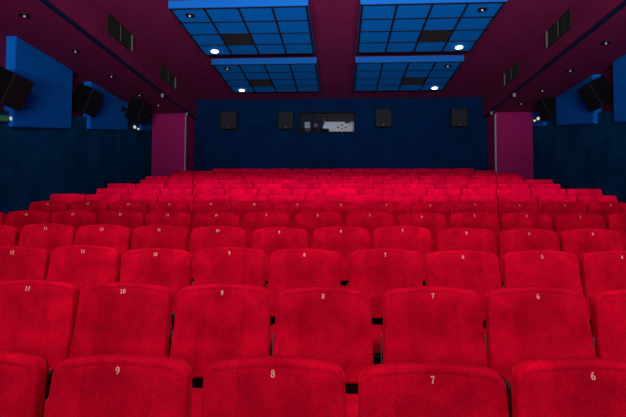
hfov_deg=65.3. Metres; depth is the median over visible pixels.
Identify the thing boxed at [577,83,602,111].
grille
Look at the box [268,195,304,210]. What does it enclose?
seat
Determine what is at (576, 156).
wall panel
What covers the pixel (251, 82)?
grille
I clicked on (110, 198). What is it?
seat
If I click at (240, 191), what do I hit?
seat
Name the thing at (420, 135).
wall
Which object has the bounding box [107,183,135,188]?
seat
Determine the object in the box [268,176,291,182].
seat
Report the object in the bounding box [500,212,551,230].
seat
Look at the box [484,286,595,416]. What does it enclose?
seat
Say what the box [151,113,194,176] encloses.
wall
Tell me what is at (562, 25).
air vent
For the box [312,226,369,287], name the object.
seat
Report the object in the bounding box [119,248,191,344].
seat
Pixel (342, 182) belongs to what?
seat
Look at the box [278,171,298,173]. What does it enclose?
seat
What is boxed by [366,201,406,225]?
seat
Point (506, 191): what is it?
seat
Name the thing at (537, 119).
lamp
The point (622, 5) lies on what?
trim
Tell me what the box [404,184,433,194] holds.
seat
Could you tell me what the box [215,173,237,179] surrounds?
seat
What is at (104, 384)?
seat
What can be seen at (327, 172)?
seat
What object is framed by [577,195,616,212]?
seat
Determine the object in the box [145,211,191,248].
seat
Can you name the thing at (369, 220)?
seat
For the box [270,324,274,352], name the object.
seat cushion
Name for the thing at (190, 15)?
recessed light
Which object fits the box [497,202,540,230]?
seat
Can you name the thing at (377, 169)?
seat
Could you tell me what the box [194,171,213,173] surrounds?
seat
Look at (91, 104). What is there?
grille
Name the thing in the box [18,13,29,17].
recessed light
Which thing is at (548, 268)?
seat
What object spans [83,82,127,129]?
acoustic panel
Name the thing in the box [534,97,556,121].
wall speaker
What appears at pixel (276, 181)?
seat
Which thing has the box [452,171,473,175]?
seat
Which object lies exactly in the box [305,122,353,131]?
wall
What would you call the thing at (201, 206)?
seat
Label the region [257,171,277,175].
seat
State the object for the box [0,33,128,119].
wall
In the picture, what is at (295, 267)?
seat
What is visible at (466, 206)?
seat
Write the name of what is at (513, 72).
air vent
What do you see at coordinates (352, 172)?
seat
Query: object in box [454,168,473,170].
seat
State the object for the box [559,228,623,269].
seat
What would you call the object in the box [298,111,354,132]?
window
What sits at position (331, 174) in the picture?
seat
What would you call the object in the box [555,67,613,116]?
wall
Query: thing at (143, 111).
grille
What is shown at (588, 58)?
soffit
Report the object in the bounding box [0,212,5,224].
seat
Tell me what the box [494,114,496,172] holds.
trim
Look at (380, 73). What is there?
ceiling panel
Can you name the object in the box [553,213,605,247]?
seat
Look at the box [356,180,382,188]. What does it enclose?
seat
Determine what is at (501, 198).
seat
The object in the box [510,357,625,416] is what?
seat
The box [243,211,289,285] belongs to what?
seat
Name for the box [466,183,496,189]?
seat
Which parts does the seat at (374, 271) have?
backrest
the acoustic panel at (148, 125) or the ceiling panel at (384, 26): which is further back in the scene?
the acoustic panel at (148, 125)
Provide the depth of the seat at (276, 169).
13.36 m
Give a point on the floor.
(196, 382)
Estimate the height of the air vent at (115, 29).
0.365 m
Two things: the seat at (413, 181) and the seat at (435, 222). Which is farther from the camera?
the seat at (413, 181)
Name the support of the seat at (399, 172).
on the floor
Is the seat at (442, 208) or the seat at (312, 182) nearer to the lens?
the seat at (442, 208)
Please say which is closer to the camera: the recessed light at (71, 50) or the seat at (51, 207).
the seat at (51, 207)
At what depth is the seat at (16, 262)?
3.61 m
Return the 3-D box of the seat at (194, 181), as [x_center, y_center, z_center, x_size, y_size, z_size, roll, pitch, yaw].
[-2.185,-0.153,9.616,0.539,0.891,0.661,0,-3,4]
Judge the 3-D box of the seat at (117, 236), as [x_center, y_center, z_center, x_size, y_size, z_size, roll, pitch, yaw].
[-1.971,0.592,4.259,0.537,0.914,0.667,0,-3,4]
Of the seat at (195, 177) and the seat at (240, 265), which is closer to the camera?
the seat at (240, 265)
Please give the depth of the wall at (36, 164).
10.34 m
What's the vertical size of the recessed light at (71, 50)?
0.038 m
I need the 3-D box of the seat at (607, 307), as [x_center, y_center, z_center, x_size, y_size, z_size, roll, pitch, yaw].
[1.701,0.862,2.265,0.537,0.914,0.667,0,-3,3]
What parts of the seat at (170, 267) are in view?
backrest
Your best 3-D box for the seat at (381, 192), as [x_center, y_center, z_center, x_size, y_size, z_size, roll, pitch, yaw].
[0.998,0.115,7.650,0.539,0.891,0.661,0,-3,3]
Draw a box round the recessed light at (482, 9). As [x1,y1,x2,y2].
[477,7,486,11]
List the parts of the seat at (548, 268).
backrest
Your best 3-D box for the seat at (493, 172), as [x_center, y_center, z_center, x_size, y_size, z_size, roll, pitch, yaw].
[4.288,-0.515,11.918,0.539,0.891,0.661,0,-3,3]
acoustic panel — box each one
[4,36,72,127]
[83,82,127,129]
[139,116,152,130]
[532,110,545,125]
[556,75,601,124]
[613,54,625,121]
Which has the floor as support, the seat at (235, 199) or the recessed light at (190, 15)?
the seat at (235, 199)
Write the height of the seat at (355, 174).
0.891 m
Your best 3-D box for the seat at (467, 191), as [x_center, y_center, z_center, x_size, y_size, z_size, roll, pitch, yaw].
[2.639,0.109,7.556,0.539,0.891,0.661,0,-3,3]
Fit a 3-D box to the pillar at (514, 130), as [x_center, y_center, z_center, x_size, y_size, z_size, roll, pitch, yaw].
[5.671,-1.366,14.047,1.040,2.679,0.670,0,-3,3]
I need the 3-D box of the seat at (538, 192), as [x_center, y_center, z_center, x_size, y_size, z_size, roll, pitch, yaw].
[3.731,0.115,7.493,0.539,0.891,0.661,0,-3,3]
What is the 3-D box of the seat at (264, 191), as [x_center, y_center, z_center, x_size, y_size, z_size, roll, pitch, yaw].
[-0.643,0.101,7.745,0.539,0.891,0.661,0,-3,3]
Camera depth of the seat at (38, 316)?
2.66 m
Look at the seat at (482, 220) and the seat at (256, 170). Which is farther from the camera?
the seat at (256, 170)
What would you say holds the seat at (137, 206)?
on the floor
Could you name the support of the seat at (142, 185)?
on the floor
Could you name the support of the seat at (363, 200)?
on the floor
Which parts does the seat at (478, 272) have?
backrest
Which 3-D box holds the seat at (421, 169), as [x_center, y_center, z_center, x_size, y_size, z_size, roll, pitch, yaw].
[2.940,-0.646,12.887,0.539,0.891,0.661,0,-3,3]
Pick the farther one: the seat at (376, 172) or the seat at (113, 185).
the seat at (376, 172)
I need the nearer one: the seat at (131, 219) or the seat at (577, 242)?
the seat at (577, 242)
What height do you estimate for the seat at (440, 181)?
0.891 m
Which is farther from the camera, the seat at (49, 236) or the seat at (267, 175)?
the seat at (267, 175)
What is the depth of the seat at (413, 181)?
9.61 m
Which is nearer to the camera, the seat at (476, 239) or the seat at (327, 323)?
the seat at (327, 323)
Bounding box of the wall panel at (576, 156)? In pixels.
[533,112,625,202]
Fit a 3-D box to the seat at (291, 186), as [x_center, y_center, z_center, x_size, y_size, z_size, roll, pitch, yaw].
[-0.303,-0.024,8.617,0.539,0.891,0.661,0,-3,3]
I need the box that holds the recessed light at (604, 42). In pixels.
[601,41,611,44]
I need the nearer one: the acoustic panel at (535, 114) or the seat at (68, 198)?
the seat at (68, 198)
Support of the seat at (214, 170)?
on the floor
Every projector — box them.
[310,122,328,131]
[336,122,351,131]
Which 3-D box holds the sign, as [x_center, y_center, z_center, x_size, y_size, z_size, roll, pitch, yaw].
[-5.291,-1.540,8.310,0.090,0.180,0.404,0,-3,3]
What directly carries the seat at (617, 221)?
on the floor
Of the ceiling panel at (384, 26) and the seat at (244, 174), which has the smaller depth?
the ceiling panel at (384, 26)
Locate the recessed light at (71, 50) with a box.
[70,49,79,52]
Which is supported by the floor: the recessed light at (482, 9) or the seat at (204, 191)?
the seat at (204, 191)
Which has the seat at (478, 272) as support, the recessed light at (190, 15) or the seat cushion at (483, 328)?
the seat cushion at (483, 328)
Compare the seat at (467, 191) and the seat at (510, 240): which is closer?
the seat at (510, 240)
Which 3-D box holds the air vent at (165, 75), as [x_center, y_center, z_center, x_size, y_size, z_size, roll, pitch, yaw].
[-3.694,-3.375,12.460,0.050,0.365,1.060,0,-3,3]
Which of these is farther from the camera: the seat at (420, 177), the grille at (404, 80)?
the grille at (404, 80)
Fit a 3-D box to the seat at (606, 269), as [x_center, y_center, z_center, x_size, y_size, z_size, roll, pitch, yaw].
[2.118,0.736,3.132,0.537,0.914,0.667,0,-3,4]
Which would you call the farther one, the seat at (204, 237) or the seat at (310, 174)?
the seat at (310, 174)
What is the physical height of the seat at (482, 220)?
0.914 m
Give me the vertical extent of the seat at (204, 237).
0.914 m
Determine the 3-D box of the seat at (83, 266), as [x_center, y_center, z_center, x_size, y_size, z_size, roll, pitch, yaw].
[-1.713,0.715,3.353,0.537,0.914,0.667,0,-3,3]
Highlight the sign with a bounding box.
[0,114,11,121]
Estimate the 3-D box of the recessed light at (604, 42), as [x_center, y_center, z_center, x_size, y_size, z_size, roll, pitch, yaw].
[5.240,-2.949,8.728,0.170,0.038,0.170,0,-3,3]
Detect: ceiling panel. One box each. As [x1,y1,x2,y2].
[168,0,314,55]
[212,57,320,92]
[353,55,463,91]
[356,0,506,52]
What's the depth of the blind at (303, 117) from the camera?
14.86 m
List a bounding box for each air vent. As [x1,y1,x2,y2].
[107,13,132,51]
[159,63,175,88]
[504,60,518,85]
[545,8,570,47]
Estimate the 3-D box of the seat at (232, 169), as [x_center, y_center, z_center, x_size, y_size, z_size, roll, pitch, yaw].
[-1.985,-0.666,13.170,0.539,0.891,0.661,0,-3,3]
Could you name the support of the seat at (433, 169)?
on the floor
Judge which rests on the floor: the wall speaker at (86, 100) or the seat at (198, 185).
the seat at (198, 185)
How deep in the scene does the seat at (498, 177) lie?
10.39 m
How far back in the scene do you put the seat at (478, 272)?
3.42 m
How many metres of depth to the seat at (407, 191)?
7.86 m
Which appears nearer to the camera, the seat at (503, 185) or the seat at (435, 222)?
the seat at (435, 222)
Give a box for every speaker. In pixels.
[0,66,33,110]
[72,83,103,116]
[122,98,151,124]
[220,111,237,129]
[278,111,293,129]
[375,108,391,127]
[450,108,467,126]
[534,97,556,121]
[577,75,613,111]
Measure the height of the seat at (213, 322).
0.914 m
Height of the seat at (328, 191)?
0.891 m
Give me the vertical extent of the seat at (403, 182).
0.891 m
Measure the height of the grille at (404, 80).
0.024 m
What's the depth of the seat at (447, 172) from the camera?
12.23 m
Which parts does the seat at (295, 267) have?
backrest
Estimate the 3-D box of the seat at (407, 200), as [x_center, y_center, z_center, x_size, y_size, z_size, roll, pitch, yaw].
[1.244,0.231,6.745,0.539,0.891,0.661,0,-3,3]
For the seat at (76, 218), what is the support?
on the floor
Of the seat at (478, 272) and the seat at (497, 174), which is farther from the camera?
the seat at (497, 174)
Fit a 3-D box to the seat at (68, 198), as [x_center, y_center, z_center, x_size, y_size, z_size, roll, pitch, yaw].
[-3.690,0.213,7.029,0.539,0.891,0.661,0,-3,4]
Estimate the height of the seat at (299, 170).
0.891 m
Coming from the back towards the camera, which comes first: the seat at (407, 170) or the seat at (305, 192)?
the seat at (407, 170)
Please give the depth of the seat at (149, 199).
7.21 m
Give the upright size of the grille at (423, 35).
0.024 m
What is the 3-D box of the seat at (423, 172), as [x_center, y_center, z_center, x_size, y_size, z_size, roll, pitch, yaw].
[2.641,-0.520,12.013,0.539,0.891,0.661,0,-3,3]
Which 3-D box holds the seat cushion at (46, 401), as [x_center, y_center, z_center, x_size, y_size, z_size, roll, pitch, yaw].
[-1.062,0.957,2.317,0.452,0.105,0.463,0,-3,4]
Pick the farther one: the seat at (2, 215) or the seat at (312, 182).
the seat at (312, 182)
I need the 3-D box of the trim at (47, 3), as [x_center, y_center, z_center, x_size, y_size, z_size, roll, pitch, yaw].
[-4.054,-3.132,6.603,0.045,0.070,16.800,0,-3,3]
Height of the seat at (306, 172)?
0.891 m
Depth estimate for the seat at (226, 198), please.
7.15 m
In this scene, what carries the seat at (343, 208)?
on the floor
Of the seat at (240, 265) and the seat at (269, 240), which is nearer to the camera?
the seat at (240, 265)
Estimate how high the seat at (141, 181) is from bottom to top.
0.891 m
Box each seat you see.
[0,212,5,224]
[0,225,19,246]
[0,246,50,281]
[0,279,79,369]
[0,350,48,416]
[4,210,51,229]
[18,223,75,252]
[29,201,69,213]
[43,282,172,416]
[45,353,192,416]
[47,245,120,296]
[50,194,85,204]
[50,210,97,230]
[69,200,109,217]
[74,224,131,271]
[86,194,121,207]
[96,188,128,195]
[98,210,144,249]
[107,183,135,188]
[109,201,149,220]
[119,225,188,279]
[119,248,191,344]
[122,195,157,212]
[128,189,160,195]
[136,183,164,189]
[140,180,165,183]
[145,176,169,182]
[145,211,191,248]
[150,201,189,212]
[158,195,193,213]
[160,188,192,194]
[165,183,193,194]
[166,179,192,183]
[170,176,193,179]
[170,283,270,416]
[171,173,192,175]
[171,247,265,387]
[173,171,193,173]
[188,211,239,250]
[189,226,246,284]
[191,201,231,229]
[193,174,214,176]
[193,180,219,185]
[193,188,224,197]
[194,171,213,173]
[194,176,217,179]
[194,183,222,188]
[194,195,230,202]
[200,355,345,416]
[212,169,231,173]
[215,171,235,174]
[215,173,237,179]
[219,176,242,182]
[220,180,245,188]
[224,183,252,191]
[225,188,257,196]
[231,194,267,212]
[232,169,250,170]
[234,201,274,227]
[236,171,256,173]
[238,173,259,176]
[243,176,267,182]
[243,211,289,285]
[246,179,272,185]
[251,227,307,325]
[252,169,270,171]
[253,184,282,194]
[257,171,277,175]
[259,188,290,196]
[261,173,283,177]
[267,248,340,354]
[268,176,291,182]
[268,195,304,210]
[271,168,290,171]
[272,286,373,416]
[273,179,299,187]
[277,201,317,227]
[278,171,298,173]
[283,183,311,194]
[284,173,306,178]
[291,169,310,172]
[292,189,323,201]
[293,176,316,182]
[294,211,340,247]
[300,171,320,173]
[301,180,326,188]
[306,195,342,210]
[307,173,328,179]
[311,169,330,171]
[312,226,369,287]
[313,183,341,194]
[318,176,341,182]
[321,171,341,175]
[321,201,361,225]
[325,188,357,200]
[328,180,354,187]
[330,173,352,179]
[331,168,350,172]
[343,171,363,175]
[343,176,367,182]
[343,183,372,193]
[344,194,380,210]
[346,211,393,248]
[347,248,422,363]
[352,168,370,171]
[354,173,375,176]
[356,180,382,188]
[358,361,508,416]
[359,189,391,201]
[364,171,385,175]
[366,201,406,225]
[368,176,392,180]
[372,168,390,171]
[373,226,431,280]
[374,184,402,194]
[377,173,399,179]
[381,286,487,367]
[382,194,419,212]
[383,180,409,187]
[386,171,406,175]
[392,169,411,172]
[393,188,425,196]
[394,176,418,183]
[397,212,446,285]
[401,173,423,176]
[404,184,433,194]
[408,171,428,173]
[409,202,450,228]
[411,179,438,188]
[413,168,432,172]
[419,176,444,182]
[420,195,457,213]
[424,173,446,176]
[425,250,501,361]
[427,189,460,201]
[430,171,451,175]
[433,169,452,170]
[435,184,465,194]
[436,228,496,327]
[439,180,466,185]
[445,176,470,180]
[448,173,470,178]
[449,212,499,256]
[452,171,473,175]
[453,201,495,213]
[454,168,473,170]
[459,195,497,214]
[461,188,495,195]
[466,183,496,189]
[467,179,495,183]
[471,176,496,182]
[472,173,494,175]
[474,171,495,175]
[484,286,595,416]
[496,173,519,176]
[496,179,523,183]
[496,188,530,197]
[497,176,522,178]
[497,183,528,188]
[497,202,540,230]
[497,228,559,282]
[498,195,536,203]
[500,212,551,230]
[502,250,592,336]
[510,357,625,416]
[524,179,552,187]
[529,184,560,189]
[531,189,565,195]
[537,195,576,210]
[541,202,585,230]
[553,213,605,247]
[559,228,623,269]
[566,189,601,196]
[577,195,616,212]
[579,250,625,319]
[586,201,625,225]
[589,288,625,360]
[605,213,625,249]
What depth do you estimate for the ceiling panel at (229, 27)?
9.23 m
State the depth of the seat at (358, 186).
8.80 m
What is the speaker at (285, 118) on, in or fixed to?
attached to the wall at (420, 135)
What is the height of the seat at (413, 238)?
0.914 m
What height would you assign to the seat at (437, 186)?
0.891 m
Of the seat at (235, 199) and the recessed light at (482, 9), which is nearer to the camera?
the seat at (235, 199)
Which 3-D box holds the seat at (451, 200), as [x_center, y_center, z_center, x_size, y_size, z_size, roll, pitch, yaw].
[1.785,0.243,6.713,0.539,0.891,0.661,0,-3,4]
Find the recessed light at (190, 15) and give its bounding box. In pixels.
[185,13,194,17]
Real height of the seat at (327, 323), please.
0.914 m
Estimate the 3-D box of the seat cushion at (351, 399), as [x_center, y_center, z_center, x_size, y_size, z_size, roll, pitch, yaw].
[0.034,0.973,2.253,0.452,0.105,0.463,0,-3,3]
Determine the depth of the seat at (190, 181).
9.89 m
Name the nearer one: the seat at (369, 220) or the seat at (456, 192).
the seat at (369, 220)
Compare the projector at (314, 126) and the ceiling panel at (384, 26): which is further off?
the projector at (314, 126)
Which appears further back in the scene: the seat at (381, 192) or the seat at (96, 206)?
the seat at (381, 192)
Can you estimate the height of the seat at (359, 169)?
0.891 m
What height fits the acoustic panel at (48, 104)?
1.614 m
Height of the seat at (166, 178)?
0.891 m
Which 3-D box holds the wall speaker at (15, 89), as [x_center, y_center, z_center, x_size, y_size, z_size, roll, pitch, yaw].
[-5.182,-2.045,8.189,0.556,0.560,0.500,25,-1,4]
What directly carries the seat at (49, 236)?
on the floor
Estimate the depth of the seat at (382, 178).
10.54 m
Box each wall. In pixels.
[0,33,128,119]
[0,111,151,214]
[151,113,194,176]
[194,97,487,170]
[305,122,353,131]
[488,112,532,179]
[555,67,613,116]
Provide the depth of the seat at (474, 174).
11.30 m
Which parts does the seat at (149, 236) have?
backrest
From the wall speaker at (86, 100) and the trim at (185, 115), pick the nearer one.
the wall speaker at (86, 100)
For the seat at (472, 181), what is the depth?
9.55 m
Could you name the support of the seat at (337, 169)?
on the floor
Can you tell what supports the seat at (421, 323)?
on the floor
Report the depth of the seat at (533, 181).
9.48 m
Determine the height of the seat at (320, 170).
0.891 m
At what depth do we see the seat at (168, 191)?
8.08 m
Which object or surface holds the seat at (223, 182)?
on the floor
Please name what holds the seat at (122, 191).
on the floor
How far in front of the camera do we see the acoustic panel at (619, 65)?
9.46 m
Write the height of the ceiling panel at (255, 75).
0.210 m
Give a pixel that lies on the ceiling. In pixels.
(519, 24)
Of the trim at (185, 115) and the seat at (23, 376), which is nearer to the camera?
the seat at (23, 376)
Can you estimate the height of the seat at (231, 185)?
0.891 m
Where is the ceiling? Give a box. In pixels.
[96,0,576,99]
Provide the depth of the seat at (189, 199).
7.17 m
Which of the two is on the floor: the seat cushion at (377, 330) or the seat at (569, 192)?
the seat at (569, 192)
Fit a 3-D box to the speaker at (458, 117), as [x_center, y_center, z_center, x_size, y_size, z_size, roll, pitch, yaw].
[4.324,-2.691,14.457,0.495,0.560,0.135,0,-3,3]
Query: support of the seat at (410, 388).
on the floor
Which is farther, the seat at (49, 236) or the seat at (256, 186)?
the seat at (256, 186)
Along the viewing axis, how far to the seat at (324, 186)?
8.83 m
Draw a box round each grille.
[83,89,103,116]
[136,102,151,124]
[221,34,252,44]
[249,80,272,85]
[402,78,425,83]
[419,31,451,40]
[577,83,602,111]
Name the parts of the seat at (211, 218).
backrest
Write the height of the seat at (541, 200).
0.891 m
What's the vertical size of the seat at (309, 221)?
0.914 m
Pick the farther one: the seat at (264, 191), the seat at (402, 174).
the seat at (402, 174)
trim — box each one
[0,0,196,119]
[39,0,196,120]
[184,115,186,170]
[483,0,625,117]
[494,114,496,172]
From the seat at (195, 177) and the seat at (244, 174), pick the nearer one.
the seat at (195, 177)
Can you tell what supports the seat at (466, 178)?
on the floor
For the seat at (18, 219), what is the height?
0.914 m
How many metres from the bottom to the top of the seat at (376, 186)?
0.891 m
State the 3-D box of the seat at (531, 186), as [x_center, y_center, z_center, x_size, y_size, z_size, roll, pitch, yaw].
[4.083,-0.007,8.364,0.539,0.891,0.661,0,-3,3]
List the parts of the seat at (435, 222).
backrest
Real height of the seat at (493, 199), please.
0.891 m
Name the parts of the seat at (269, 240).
backrest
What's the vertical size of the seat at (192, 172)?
0.891 m
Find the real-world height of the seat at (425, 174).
0.891 m
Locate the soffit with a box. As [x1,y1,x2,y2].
[483,0,625,117]
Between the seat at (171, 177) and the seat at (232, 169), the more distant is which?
the seat at (232, 169)
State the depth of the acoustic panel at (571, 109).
11.29 m
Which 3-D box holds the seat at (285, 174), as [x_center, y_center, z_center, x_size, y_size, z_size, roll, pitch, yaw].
[-0.436,-0.404,11.298,0.539,0.891,0.661,0,-3,3]
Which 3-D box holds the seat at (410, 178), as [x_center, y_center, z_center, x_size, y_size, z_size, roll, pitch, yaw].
[1.994,-0.272,10.267,0.539,0.891,0.661,0,-3,4]
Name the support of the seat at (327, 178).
on the floor
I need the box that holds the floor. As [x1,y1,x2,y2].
[169,279,591,393]
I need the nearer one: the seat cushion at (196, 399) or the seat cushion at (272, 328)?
the seat cushion at (196, 399)
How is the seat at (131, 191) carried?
on the floor
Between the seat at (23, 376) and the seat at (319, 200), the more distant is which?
the seat at (319, 200)
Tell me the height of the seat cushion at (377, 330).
0.105 m
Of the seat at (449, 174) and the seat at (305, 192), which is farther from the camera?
the seat at (449, 174)
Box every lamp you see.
[131,125,138,130]
[533,117,541,122]
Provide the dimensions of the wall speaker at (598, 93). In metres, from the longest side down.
0.560 x 0.500 x 0.499 m
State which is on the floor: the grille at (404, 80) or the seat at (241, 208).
the seat at (241, 208)
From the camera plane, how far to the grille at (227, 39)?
9.92 m
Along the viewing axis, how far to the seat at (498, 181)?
9.52 m
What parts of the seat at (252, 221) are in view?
backrest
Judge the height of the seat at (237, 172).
0.891 m
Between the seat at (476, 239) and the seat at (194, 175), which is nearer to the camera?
the seat at (476, 239)
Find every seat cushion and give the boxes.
[43,398,47,416]
[191,388,202,416]
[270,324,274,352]
[345,394,357,416]
[372,325,382,354]
[483,328,487,358]
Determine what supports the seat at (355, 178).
on the floor
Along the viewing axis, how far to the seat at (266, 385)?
1.72 m
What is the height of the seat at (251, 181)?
0.891 m
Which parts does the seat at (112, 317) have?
armrest, backrest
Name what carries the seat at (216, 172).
on the floor
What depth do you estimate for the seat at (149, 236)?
4.46 m
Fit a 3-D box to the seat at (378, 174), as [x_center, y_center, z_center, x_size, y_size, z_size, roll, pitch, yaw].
[1.747,-0.395,11.173,0.539,0.891,0.661,0,-3,3]
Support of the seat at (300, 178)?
on the floor
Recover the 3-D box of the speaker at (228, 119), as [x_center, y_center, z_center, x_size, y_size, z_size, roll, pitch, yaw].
[-2.557,-2.674,14.851,0.530,0.560,0.135,0,-3,3]
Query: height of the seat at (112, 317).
0.914 m
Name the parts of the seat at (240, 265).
armrest, backrest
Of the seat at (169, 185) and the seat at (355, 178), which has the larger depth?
the seat at (355, 178)
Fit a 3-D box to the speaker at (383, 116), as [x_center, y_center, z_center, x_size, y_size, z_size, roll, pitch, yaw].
[2.105,-2.711,14.585,0.490,0.565,0.135,0,-3,3]
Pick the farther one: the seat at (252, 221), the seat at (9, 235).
the seat at (252, 221)
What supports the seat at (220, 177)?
on the floor
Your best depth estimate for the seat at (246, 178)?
10.71 m
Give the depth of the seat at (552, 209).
5.99 m
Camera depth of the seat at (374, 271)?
3.44 m
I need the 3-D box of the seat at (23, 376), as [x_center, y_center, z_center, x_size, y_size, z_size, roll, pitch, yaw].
[-1.280,0.979,1.545,0.537,0.914,0.667,0,-3,3]
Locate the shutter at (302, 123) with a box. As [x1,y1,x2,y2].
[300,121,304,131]
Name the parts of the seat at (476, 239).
backrest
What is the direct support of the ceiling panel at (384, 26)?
attached to the ceiling
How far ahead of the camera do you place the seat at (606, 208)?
5.96 m
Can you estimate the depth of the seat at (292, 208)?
6.18 m
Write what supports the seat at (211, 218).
on the floor
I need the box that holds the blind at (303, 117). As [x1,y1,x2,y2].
[300,114,353,121]
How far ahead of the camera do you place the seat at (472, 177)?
10.42 m

